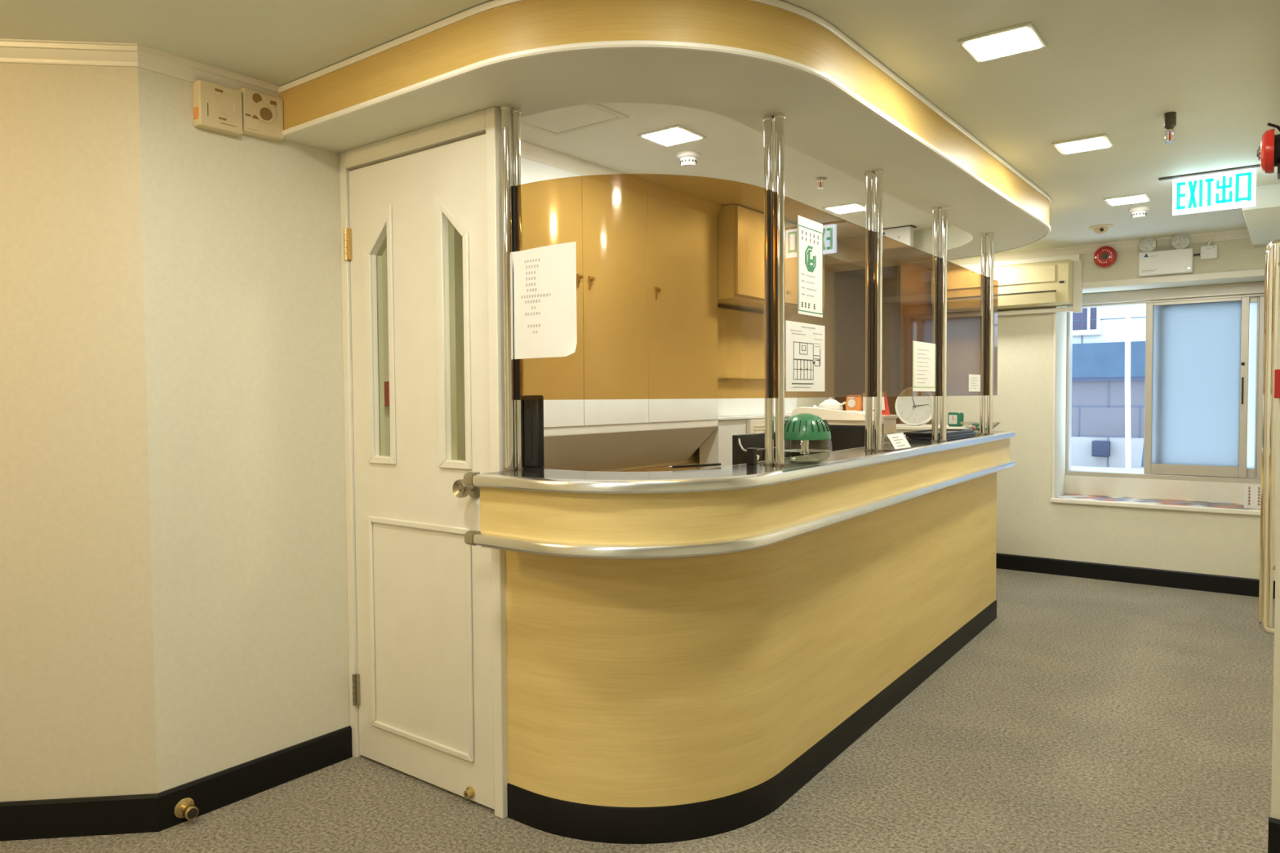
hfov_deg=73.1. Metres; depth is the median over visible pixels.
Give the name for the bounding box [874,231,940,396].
glass screen
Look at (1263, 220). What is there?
trim
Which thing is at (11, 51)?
trim
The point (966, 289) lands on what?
glass screen
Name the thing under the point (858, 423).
shelf
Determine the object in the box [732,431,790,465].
monitor
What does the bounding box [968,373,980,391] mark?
label
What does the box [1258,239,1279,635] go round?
handle
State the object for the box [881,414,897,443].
shelf
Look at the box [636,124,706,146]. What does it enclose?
recessed light
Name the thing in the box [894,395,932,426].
wall clock
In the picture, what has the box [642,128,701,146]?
diffuser
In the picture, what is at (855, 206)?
recessed light
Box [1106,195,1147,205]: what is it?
diffuser
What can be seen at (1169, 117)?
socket
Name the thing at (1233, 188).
exit sign
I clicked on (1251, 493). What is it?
notice
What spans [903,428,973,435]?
tray
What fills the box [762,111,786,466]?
post
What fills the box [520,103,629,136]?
ceiling hatch
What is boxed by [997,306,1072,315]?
trim
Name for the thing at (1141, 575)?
baseboard
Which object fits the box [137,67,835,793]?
wall
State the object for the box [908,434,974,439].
tray
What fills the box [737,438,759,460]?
cable
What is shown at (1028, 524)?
wall
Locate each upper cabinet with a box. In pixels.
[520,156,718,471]
[717,204,764,313]
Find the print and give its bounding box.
[847,396,857,411]
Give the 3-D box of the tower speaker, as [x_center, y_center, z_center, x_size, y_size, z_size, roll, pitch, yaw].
[-0.327,0.018,2.635,0.076,0.226,0.038,1,3,37]
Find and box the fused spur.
[1193,231,1248,259]
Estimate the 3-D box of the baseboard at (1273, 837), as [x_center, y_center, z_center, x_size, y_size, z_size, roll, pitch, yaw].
[2.409,1.161,1.913,1.645,0.112,0.014,1,3,37]
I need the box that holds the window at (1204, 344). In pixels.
[1064,280,1264,503]
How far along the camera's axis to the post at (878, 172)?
3.36 m
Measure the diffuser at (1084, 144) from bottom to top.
0.008 m
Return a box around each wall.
[0,62,157,801]
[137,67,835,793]
[699,307,796,469]
[937,237,1279,581]
[1271,351,1279,819]
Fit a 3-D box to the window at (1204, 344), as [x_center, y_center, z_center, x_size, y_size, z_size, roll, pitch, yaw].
[3.682,-0.230,6.109,1.202,1.478,0.130,1,3,37]
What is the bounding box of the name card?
[886,433,911,449]
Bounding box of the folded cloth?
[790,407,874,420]
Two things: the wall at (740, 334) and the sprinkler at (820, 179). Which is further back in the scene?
the wall at (740, 334)
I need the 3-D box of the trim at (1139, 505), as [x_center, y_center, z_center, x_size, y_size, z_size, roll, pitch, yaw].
[3.445,0.539,5.820,1.246,0.034,0.026,1,3,37]
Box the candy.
[972,422,979,426]
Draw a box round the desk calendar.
[872,396,889,415]
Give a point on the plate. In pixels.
(1277, 371)
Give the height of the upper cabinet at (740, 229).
0.497 m
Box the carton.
[862,396,865,411]
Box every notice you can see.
[511,241,577,359]
[785,320,824,391]
[797,215,822,317]
[912,340,935,391]
[1244,485,1261,509]
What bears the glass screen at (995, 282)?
attached to the post at (991, 234)
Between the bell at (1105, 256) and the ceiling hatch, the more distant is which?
the bell at (1105, 256)
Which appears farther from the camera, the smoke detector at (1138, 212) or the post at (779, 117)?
the smoke detector at (1138, 212)
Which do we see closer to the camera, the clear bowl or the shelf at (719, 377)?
the clear bowl
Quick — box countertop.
[483,431,1008,479]
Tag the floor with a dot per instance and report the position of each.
(1089, 715)
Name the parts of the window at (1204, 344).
frosted pane, sliding sash, finger pull, frosted pane, sliding sash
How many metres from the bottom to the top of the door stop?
0.060 m
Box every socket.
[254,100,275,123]
[1163,111,1176,126]
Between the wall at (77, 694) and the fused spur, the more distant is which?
the fused spur
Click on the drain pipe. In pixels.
(1127, 308)
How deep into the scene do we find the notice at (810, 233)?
2.89 m
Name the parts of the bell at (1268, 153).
bracket arm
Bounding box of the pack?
[845,396,862,411]
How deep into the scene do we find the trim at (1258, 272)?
5.84 m
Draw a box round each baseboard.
[0,725,352,841]
[995,553,1275,599]
[1267,817,1279,852]
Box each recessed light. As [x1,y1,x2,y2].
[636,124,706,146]
[822,202,865,213]
[957,22,1047,62]
[1051,133,1115,155]
[1102,192,1151,206]
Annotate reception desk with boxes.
[463,430,1015,844]
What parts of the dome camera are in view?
ceiling plate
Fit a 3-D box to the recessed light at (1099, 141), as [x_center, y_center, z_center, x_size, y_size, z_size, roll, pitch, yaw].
[1.831,-1.163,3.564,0.200,0.010,0.200,1,3,37]
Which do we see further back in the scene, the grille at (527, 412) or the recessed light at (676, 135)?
the recessed light at (676, 135)
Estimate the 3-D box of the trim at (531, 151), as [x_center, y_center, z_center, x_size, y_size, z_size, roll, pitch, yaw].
[-0.171,-1.134,3.870,0.029,0.060,1.980,1,3,37]
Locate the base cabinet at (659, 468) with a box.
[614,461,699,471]
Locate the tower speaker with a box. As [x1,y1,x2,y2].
[523,395,544,470]
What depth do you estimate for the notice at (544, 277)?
2.53 m
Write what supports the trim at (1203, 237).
attached to the wall at (1028, 524)
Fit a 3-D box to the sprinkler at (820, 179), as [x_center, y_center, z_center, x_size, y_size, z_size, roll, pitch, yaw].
[0.855,-1.155,4.093,0.072,0.049,0.072,1,3,37]
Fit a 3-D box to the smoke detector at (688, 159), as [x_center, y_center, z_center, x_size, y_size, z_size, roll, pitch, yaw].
[0.206,-1.133,3.670,0.104,0.053,0.104,1,3,37]
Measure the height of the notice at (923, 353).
0.218 m
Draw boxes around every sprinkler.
[813,176,827,189]
[1163,111,1176,142]
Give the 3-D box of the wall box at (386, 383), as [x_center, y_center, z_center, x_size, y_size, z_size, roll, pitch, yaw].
[-0.928,-0.124,3.245,0.030,0.090,0.075,1,3,37]
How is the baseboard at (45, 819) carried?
attached to the wall at (77, 694)
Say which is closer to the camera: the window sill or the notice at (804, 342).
the notice at (804, 342)
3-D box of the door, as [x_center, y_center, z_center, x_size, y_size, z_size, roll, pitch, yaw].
[-0.728,0.119,2.883,0.795,2.172,0.168,1,3,37]
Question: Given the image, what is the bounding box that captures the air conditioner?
[968,258,1073,310]
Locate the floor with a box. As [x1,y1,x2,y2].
[0,568,1275,852]
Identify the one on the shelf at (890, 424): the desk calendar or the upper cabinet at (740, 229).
the desk calendar
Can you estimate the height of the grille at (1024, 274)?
0.114 m
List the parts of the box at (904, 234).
mounting plate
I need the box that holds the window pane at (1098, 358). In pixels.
[1071,304,1146,472]
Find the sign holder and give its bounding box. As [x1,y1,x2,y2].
[881,432,908,451]
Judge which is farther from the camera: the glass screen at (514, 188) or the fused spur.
the fused spur
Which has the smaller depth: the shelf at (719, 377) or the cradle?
the cradle
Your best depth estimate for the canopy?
2.50 m
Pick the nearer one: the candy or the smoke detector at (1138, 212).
the smoke detector at (1138, 212)
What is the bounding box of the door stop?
[173,797,198,820]
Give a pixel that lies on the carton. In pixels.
(864, 397)
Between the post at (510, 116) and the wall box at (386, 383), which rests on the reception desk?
the post at (510, 116)
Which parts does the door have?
slot moulding, panel moulding, slot moulding, knob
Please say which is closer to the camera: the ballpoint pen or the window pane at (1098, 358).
the ballpoint pen
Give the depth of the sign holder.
3.46 m
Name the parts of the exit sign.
mounting rail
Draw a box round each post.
[499,103,524,470]
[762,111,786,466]
[863,168,883,451]
[930,205,948,441]
[978,231,995,434]
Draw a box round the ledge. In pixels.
[896,423,978,436]
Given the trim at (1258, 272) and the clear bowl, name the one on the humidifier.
the clear bowl
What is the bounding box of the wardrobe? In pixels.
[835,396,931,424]
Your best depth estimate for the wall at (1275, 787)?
2.39 m
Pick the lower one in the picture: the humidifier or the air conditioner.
the humidifier
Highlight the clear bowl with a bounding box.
[784,439,832,464]
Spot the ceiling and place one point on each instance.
(1114, 68)
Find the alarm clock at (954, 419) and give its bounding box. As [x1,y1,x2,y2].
[947,412,964,426]
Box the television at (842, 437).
[791,425,865,457]
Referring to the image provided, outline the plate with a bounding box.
[1274,368,1279,398]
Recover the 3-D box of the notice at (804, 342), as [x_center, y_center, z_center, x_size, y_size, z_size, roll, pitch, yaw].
[0.555,-0.231,2.882,0.002,0.227,0.296,1,2,36]
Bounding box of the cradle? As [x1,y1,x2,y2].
[746,448,756,464]
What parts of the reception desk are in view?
rail, rail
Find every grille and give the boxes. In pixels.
[524,408,532,459]
[976,264,1055,285]
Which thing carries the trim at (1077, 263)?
attached to the wall at (1028, 524)
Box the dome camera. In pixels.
[1088,224,1113,234]
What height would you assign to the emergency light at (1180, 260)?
0.259 m
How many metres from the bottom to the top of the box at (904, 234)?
0.130 m
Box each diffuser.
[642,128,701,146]
[965,27,1039,61]
[1057,137,1109,154]
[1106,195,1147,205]
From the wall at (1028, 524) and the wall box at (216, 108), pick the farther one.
the wall at (1028, 524)
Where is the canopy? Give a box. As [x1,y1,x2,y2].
[278,0,1051,260]
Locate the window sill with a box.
[1055,493,1260,510]
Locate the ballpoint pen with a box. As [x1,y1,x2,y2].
[667,462,720,468]
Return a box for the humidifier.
[784,413,832,464]
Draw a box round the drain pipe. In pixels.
[1124,305,1144,471]
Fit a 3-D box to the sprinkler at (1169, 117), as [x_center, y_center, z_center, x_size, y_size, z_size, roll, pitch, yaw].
[1.954,-1.103,3.184,0.040,0.105,0.040,1,3,37]
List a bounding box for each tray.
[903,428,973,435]
[906,431,975,437]
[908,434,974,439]
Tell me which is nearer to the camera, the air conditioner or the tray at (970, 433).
the tray at (970, 433)
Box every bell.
[1093,245,1117,267]
[1256,122,1279,179]
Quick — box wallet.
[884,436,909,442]
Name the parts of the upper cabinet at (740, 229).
cabinet door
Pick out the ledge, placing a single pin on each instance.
(900, 428)
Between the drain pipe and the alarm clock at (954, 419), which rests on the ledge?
the alarm clock at (954, 419)
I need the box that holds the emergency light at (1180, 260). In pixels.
[1137,233,1193,276]
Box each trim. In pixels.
[0,38,279,97]
[520,139,721,216]
[947,228,1250,265]
[960,253,1083,312]
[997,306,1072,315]
[1050,497,1260,515]
[1051,266,1279,497]
[1242,182,1279,246]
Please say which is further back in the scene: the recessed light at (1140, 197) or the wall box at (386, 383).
the recessed light at (1140, 197)
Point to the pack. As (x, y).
(852, 403)
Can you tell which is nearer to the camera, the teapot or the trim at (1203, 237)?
the teapot
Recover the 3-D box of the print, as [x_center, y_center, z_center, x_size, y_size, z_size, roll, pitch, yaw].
[1.221,-0.127,4.973,0.060,0.090,0.002,1,3,37]
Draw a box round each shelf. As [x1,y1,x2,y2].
[717,375,764,379]
[790,419,884,457]
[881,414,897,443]
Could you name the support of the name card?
in the sign holder
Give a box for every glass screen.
[511,185,773,399]
[773,192,874,398]
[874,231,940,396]
[939,260,987,395]
[986,279,998,395]
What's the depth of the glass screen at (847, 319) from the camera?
3.10 m
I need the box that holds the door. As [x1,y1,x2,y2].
[339,106,524,818]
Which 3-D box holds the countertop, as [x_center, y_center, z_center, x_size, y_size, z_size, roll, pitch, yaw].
[0.901,0.098,3.743,0.706,0.030,3.659,1,3,37]
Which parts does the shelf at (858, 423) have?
panel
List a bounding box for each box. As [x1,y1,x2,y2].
[192,80,283,142]
[383,381,389,405]
[873,224,916,247]
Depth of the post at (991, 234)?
4.67 m
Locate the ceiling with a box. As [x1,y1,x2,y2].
[0,0,1279,253]
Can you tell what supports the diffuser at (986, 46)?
attached to the recessed light at (1024, 37)
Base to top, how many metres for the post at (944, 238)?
1.092 m
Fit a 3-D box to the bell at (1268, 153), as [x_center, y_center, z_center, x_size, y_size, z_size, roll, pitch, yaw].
[1.810,-0.790,2.476,0.068,0.150,0.124,1,3,37]
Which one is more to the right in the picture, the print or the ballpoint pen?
the print
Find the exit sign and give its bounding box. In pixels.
[1158,164,1261,215]
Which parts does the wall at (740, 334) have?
louvre panel, panel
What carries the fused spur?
attached to the wall at (1028, 524)
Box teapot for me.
[813,397,845,410]
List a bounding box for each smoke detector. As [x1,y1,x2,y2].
[675,151,700,168]
[1128,205,1150,218]

